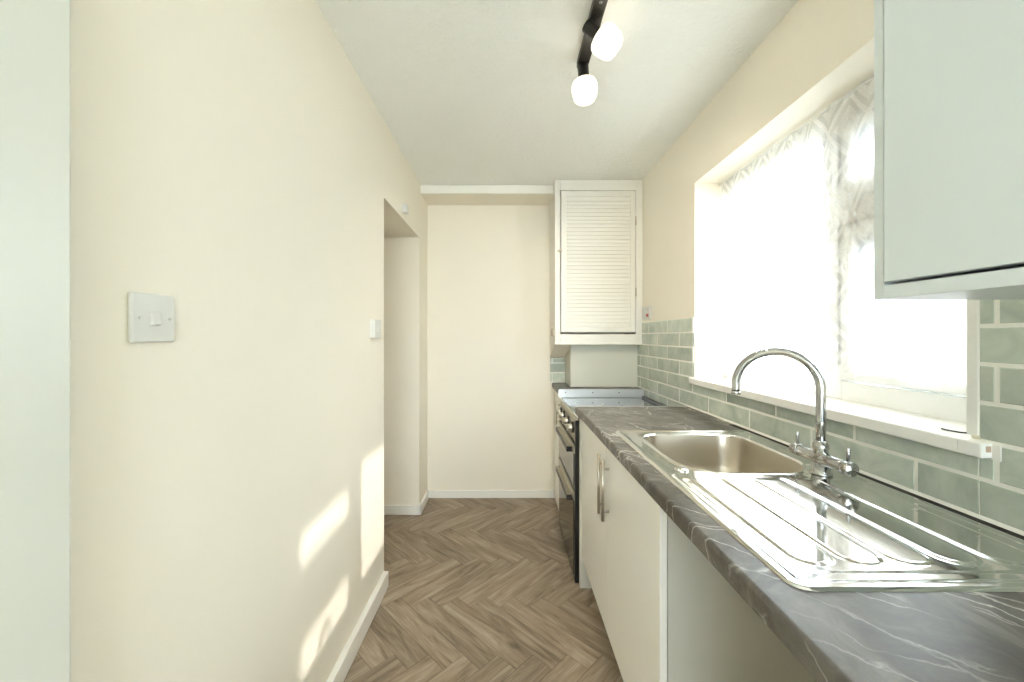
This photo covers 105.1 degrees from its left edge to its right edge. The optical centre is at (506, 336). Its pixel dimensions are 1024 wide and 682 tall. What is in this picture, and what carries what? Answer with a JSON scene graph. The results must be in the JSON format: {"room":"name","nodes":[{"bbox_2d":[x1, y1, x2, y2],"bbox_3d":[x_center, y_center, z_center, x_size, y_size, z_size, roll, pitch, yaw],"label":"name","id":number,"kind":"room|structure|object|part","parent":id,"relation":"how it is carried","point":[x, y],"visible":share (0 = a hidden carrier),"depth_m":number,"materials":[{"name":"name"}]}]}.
{"room":"kitchen","nodes":[
{"label":"kitchen","id":0,"kind":"room"},
{"bbox_2d":[71,0,426,681],"bbox_3d":[-1.175,0.087,0.350,1.100,2.374,5.700,0,0,0],"label":"wall","id":1,"kind":"structure","parent":0,"point":[233,478],"depth_m":0.89,"materials":[{"name":"beige paint"}]},
{"bbox_2d":[0,0,70,681],"bbox_3d":[-0.563,0.276,0.138,0.098,1.984,0.756,0,0,0],"label":"door","id":2,"kind":"structure","parent":1,"relation":"in","point":[35,35],"depth_m":0.47,"materials":[{"name":"white paint"}]},
{"bbox_2d":[128,291,174,342],"bbox_3d":[-0.617,-0.032,0.688,0.015,0.085,0.086,0,0,0],"label":"light switch","id":3,"kind":"object","parent":1,"relation":"attached to","point":[151,317],"visible":1,"depth_m":0.68,"materials":[{"name":"white plastic"}]},
{"bbox_2d":[326,571,388,681],"bbox_3d":[-0.612,1.233,1.263,0.026,0.082,1.466,0,0,0],"label":"baseboard","id":4,"kind":"structure","parent":1,"relation":"attached to","point":[347,656],"depth_m":1.61,"materials":[{"name":"white paint"}]},
{"bbox_2d":[370,319,380,337],"bbox_3d":[-0.610,-0.036,1.837,0.030,0.086,0.088,0,0,0],"label":"light switch","id":5,"kind":"object","parent":1,"relation":"attached to","point":[375,325],"visible":1,"depth_m":1.80,"materials":[{"name":"white plastic"}]},
{"bbox_3d":[-0.605,-0.036,1.837,0.008,0.086,0.088,0,0,0],"label":"plate","id":6,"kind":"part","parent":5,"relation":"part of","materials":[{"name":"white plastic"}]},
{"bbox_2d":[402,203,408,214],"bbox_3d":[-0.611,-0.768,2.366,0.029,0.053,0.057,0,0,0],"label":"sensor box","id":7,"kind":"object","parent":1,"relation":"attached to","point":[405,208],"visible":1,"depth_m":2.34,"materials":[{"name":"white plastic"}]},
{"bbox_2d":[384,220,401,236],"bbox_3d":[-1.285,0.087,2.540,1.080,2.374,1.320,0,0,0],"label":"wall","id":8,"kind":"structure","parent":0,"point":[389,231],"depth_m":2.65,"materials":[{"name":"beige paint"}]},
{"bbox_2d":[344,498,622,681],"bbox_3d":[-0.285,1.334,0.300,3.080,0.120,5.800,0,0,0],"label":"floor","id":9,"kind":"structure","parent":0,"point":[479,589],"depth_m":1.88,"materials":[{"name":"brown wood"}]},
{"bbox_2d":[555,391,641,509],"bbox_3d":[0.643,0.847,2.895,0.593,0.855,0.378,0,0,0],"label":"base unit","id":10,"kind":"object","parent":9,"relation":"on","point":[557,399],"visible":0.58,"depth_m":2.91,"materials":[{"name":"white laminate"}]},
{"bbox_3d":[0.389,0.842,2.895,0.022,0.844,0.374,0,0,0],"label":"door","id":11,"kind":"part","parent":10,"relation":"part of","materials":[{"name":"white laminate"}]},
{"bbox_2d":[552,383,643,396],"bbox_3d":[0.652,0.391,2.897,0.588,0.055,0.403,0,0,0],"label":"countertop","id":12,"kind":"structure","parent":10,"relation":"on","point":[563,389],"depth_m":2.70,"materials":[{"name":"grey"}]},
{"bbox_2d":[550,180,642,386],"bbox_3d":[0.642,-0.367,2.914,0.622,1.461,0.369,0,0,0],"label":"cabinet","id":13,"kind":"object","parent":12,"relation":"on","point":[601,251],"visible":1,"depth_m":2.74,"materials":[{"name":"beige paint"}]},
{"bbox_3d":[0.403,0.110,2.929,0.116,0.113,0.322,0,0,0],"label":"sloping panel","id":14,"kind":"part","parent":13,"relation":"part of","materials":[{"name":"beige paint"}]},
{"bbox_3d":[0.640,-0.523,2.747,0.519,0.986,0.022,0,0,0],"label":"louvred door","id":15,"kind":"part","parent":13,"relation":"part of","materials":[{"name":"beige paint"}]},
{"bbox_2d":[556,396,665,582],"bbox_3d":[0.633,0.841,2.356,0.626,0.866,0.669,0,0,0],"label":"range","id":16,"kind":"object","parent":9,"relation":"on","point":[567,430],"visible":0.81,"depth_m":2.25,"materials":[{"name":"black metal"}]},
{"bbox_3d":[0.337,0.601,2.321,0.034,0.027,0.465,0,0,0],"label":"handle","id":17,"kind":"part","parent":16,"relation":"part of","materials":[{"name":"silver metal"}]},
{"bbox_3d":[0.337,0.859,2.321,0.034,0.027,0.465,0,0,0],"label":"handle","id":18,"kind":"part","parent":16,"relation":"part of","materials":[{"name":"silver metal"}]},
{"bbox_3d":[0.351,0.830,2.333,0.005,0.042,0.606,0,0,0],"label":"rail","id":19,"kind":"part","parent":16,"relation":"part of","materials":[{"name":"silver metal"}]},
{"bbox_3d":[0.352,1.052,2.333,0.004,0.383,0.570,0,0,0],"label":"glass panel","id":20,"kind":"part","parent":16,"relation":"part of","materials":[{"name":"black glass"}]},
{"bbox_3d":[0.351,0.586,2.333,0.005,0.042,0.606,0,0,0],"label":"rail","id":21,"kind":"part","parent":16,"relation":"part of","materials":[{"name":"silver metal"}]},
{"bbox_3d":[0.352,0.696,2.333,0.004,0.168,0.570,0,0,0],"label":"glass panel","id":22,"kind":"part","parent":16,"relation":"part of","materials":[{"name":"black glass"}]},
{"bbox_3d":[0.369,1.035,2.333,0.032,0.458,0.612,0,0,0],"label":"oven door","id":23,"kind":"part","parent":16,"relation":"part of","materials":[{"name":"black glass"}]},
{"bbox_3d":[0.369,0.681,2.333,0.032,0.238,0.612,0,0,0],"label":"grill door","id":24,"kind":"part","parent":16,"relation":"part of","materials":[{"name":"black glass"}]},
{"bbox_3d":[0.373,0.490,2.333,0.022,0.133,0.614,0,0,0],"label":"control panel","id":25,"kind":"part","parent":16,"relation":"part of","materials":[{"name":"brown metal"}]},
{"bbox_2d":[560,396,665,419],"bbox_3d":[0.656,0.421,2.358,0.580,0.028,0.664,0,0,0],"label":"cooktop","id":26,"kind":"object","parent":16,"relation":"in","point":[569,404],"depth_m":2.50,"materials":[{"name":"silver metal"}]},
{"bbox_2d":[579,417,817,681],"bbox_3d":[0.647,0.838,1.490,0.586,0.872,1.027,0,0,0],"label":"sink base","id":27,"kind":"object","parent":9,"relation":"on","point":[668,614],"visible":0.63,"depth_m":0.99,"materials":[{"name":"white laminate"}]},
{"bbox_3d":[0.391,0.767,1.741,0.018,0.722,0.484,0,0,0],"label":"door","id":28,"kind":"part","parent":27,"relation":"part of","materials":[{"name":"white laminate"}]},
{"bbox_3d":[0.368,0.575,1.530,0.028,0.231,0.012,0,0,0],"label":"handle","id":29,"kind":"part","parent":27,"relation":"part of","materials":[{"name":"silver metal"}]},
{"bbox_3d":[0.368,0.575,1.465,0.028,0.231,0.012,0,0,0],"label":"handle","id":30,"kind":"part","parent":27,"relation":"part of","materials":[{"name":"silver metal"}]},
{"bbox_3d":[0.391,0.767,1.236,0.018,0.722,0.518,0,0,0],"label":"door","id":31,"kind":"part","parent":27,"relation":"part of","materials":[{"name":"white laminate"}]},
{"bbox_3d":[0.661,0.838,-0.100,0.558,0.872,1.000,0,0,0],"label":"base unit","id":32,"kind":"object","parent":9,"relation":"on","visible":0},
{"bbox_2d":[575,406,1023,681],"bbox_3d":[0.653,0.383,0.712,0.588,0.039,2.664,0,0,0],"label":"countertop","id":33,"kind":"structure","parent":32,"relation":"on","point":[835,636],"depth_m":0.52,"materials":[{"name":"grey laminate"}]},
{"bbox_2d":[615,430,1023,591],"bbox_3d":[0.664,0.441,1.034,0.505,0.167,0.952,0,0,0],"label":"sink","id":34,"kind":"object","parent":33,"relation":"in","point":[840,532],"visible":0.96,"depth_m":0.76,"materials":[{"name":"silver metal"}]},
{"bbox_3d":[0.668,0.445,1.246,0.360,0.159,0.417,0,0,0],"label":"bowl","id":35,"kind":"part","parent":34,"relation":"part of","materials":[{"name":"silver metal"}]},
{"bbox_2d":[731,347,858,476],"bbox_3d":[0.796,0.196,1.080,0.139,0.331,0.284,0,0,-37],"label":"mixer tap","id":36,"kind":"object","parent":34,"relation":"on","point":[822,461],"visible":1,"depth_m":1.03,"materials":[{"name":"silver metal"}]},
{"bbox_3d":[0.830,0.305,1.119,0.035,0.067,0.024,0,0,0],"label":"lever","id":37,"kind":"part","parent":36,"relation":"part of","materials":[{"name":"silver metal"}]},
{"bbox_3d":[0.830,0.305,0.951,0.035,0.067,0.024,0,0,0],"label":"lever","id":38,"kind":"part","parent":36,"relation":"part of","materials":[{"name":"silver metal"}]},
{"bbox_2d":[427,197,624,489],"bbox_3d":[0.255,0.087,3.146,2.000,2.374,0.108,0,0,0],"label":"wall","id":39,"kind":"structure","parent":0,"point":[491,371],"depth_m":3.10,"materials":[{"name":"beige paint"}]},
{"bbox_2d":[384,490,428,514],"bbox_3d":[-1.162,1.240,2.942,1.106,0.068,0.292,0,0,0],"label":"baseboard","id":40,"kind":"structure","parent":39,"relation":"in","point":[388,509],"depth_m":2.80,"materials":[{"name":"white paint"}]},
{"bbox_2d":[421,185,552,204],"bbox_3d":[-0.143,-1.068,2.969,0.964,0.064,0.262,0,0,0],"label":"trim","id":41,"kind":"structure","parent":39,"relation":"attached to","point":[432,194],"depth_m":2.87,"materials":[{"name":"beige paint"}]},
{"bbox_2d":[429,490,554,497],"bbox_3d":[-0.113,1.243,3.093,1.025,0.062,0.014,0,0,0],"label":"baseboard","id":42,"kind":"structure","parent":39,"relation":"attached to","point":[432,493],"depth_m":3.09,"materials":[{"name":"white paint"}]},
{"bbox_2d":[316,0,797,196],"bbox_3d":[-0.285,-1.150,0.300,3.080,0.100,5.800,0,0,0],"label":"ceiling","id":43,"kind":"structure","parent":0,"point":[469,92],"depth_m":1.66,"materials":[{"name":"white paint"}]},
{"bbox_2d":[572,0,622,105],"bbox_3d":[0.326,-1.010,1.226,0.140,0.181,0.732,0,0,0],"label":"track light","id":44,"kind":"object","parent":43,"relation":"attached to","point":[604,42],"visible":1,"depth_m":1.34,"materials":[{"name":"black metal"}]},
{"bbox_3d":[0.306,-1.041,1.548,0.050,0.087,0.055,0,0,0],"label":"spot arm","id":45,"kind":"part","parent":44,"relation":"part of","materials":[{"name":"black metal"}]},
{"bbox_3d":[0.307,-0.963,1.542,0.100,0.086,0.100,0,0,0],"label":"lamp shade","id":46,"kind":"part","parent":44,"relation":"part of","materials":[{"name":"white glass"}]},
{"bbox_3d":[0.297,-1.048,1.343,0.074,0.074,0.050,0,0,0],"label":"spot arm","id":47,"kind":"part","parent":44,"relation":"part of","materials":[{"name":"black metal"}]},
{"bbox_3d":[0.344,-1.007,1.342,0.106,0.107,0.100,0,0,0],"label":"lamp shade","id":48,"kind":"part","parent":44,"relation":"part of","materials":[{"name":"white glass"}]},
{"bbox_2d":[638,0,1023,530],"bbox_3d":[1.101,0.087,0.350,0.308,2.374,5.700,0,0,0],"label":"wall","id":49,"kind":"structure","parent":0,"point":[820,51],"depth_m":1.41,"materials":[{"name":"beige paint"}]},
{"bbox_2d":[642,306,651,319],"bbox_3d":[0.946,-0.160,2.650,0.019,0.088,0.145,0,0,0],"label":"switch","id":50,"kind":"object","parent":49,"relation":"attached to","point":[647,310],"visible":1,"depth_m":2.62,"materials":[{"name":"white plastic"}]},
{"bbox_2d":[689,378,991,457],"bbox_3d":[1.033,0.224,1.379,0.214,0.030,1.232,0,0,0],"label":"windowsill","id":51,"kind":"object","parent":49,"relation":"attached to","point":[920,428],"visible":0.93,"depth_m":1.04,"materials":[{"name":"white paint"}]},
{"bbox_2d":[941,428,966,433],"bbox_3d":[0.977,0.206,0.857,0.006,0.005,0.041,0,0,-17],"label":"curtain hook","id":52,"kind":"object","parent":51,"relation":"on","point":[941,428],"visible":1,"depth_m":0.86,"materials":[{"name":"metal"}]},
{"bbox_2d":[726,82,966,422],"bbox_3d":[1.125,-0.285,1.397,0.099,0.986,1.183,0,0,0],"label":"window","id":53,"kind":"structure","parent":49,"relation":"in","point":[924,397],"depth_m":1.24,"materials":[{"name":"white plastic"}]},
{"bbox_2d":[719,75,966,386],"bbox_3d":[1.078,-0.294,1.395,0.026,0.948,1.175,0,0,0],"label":"curtain","id":54,"kind":"object","parent":53,"relation":"hanging from","point":[918,329],"visible":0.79,"depth_m":1.35,"materials":[{"name":"white fabric"}]},
{"bbox_3d":[1.135,-0.573,1.054,0.061,0.263,0.487,0,0,0],"label":"sash","id":55,"kind":"part","parent":53,"relation":"part of","materials":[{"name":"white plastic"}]},
{"bbox_3d":[1.135,-0.109,1.054,0.061,0.506,0.487,0,0,0],"label":"sash","id":56,"kind":"part","parent":53,"relation":"part of","materials":[{"name":"white plastic"}]},
{"bbox_2d":[688,405,1023,535],"bbox_3d":[0.945,0.286,0.722,0.008,0.154,2.644,0,0,0],"label":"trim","id":57,"kind":"structure","parent":49,"relation":"attached to","point":[996,449],"depth_m":0.85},
{"bbox_2d":[874,0,1023,299],"bbox_3d":[0.786,-0.506,0.359,0.320,0.887,0.628,0,0,0],"label":"upper cabinet","id":58,"kind":"object","parent":49,"relation":"attached to","point":[949,74],"visible":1,"depth_m":0.56,"materials":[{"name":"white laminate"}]},
{"bbox_2d":[967,300,979,435],"bbox_3d":[0.951,0.044,0.796,0.010,0.311,0.021,0,0,0],"label":"trim","id":59,"kind":"structure","parent":49,"relation":"attached to","point":[973,306],"depth_m":0.79,"materials":[{"name":"white paint"}]}
]}

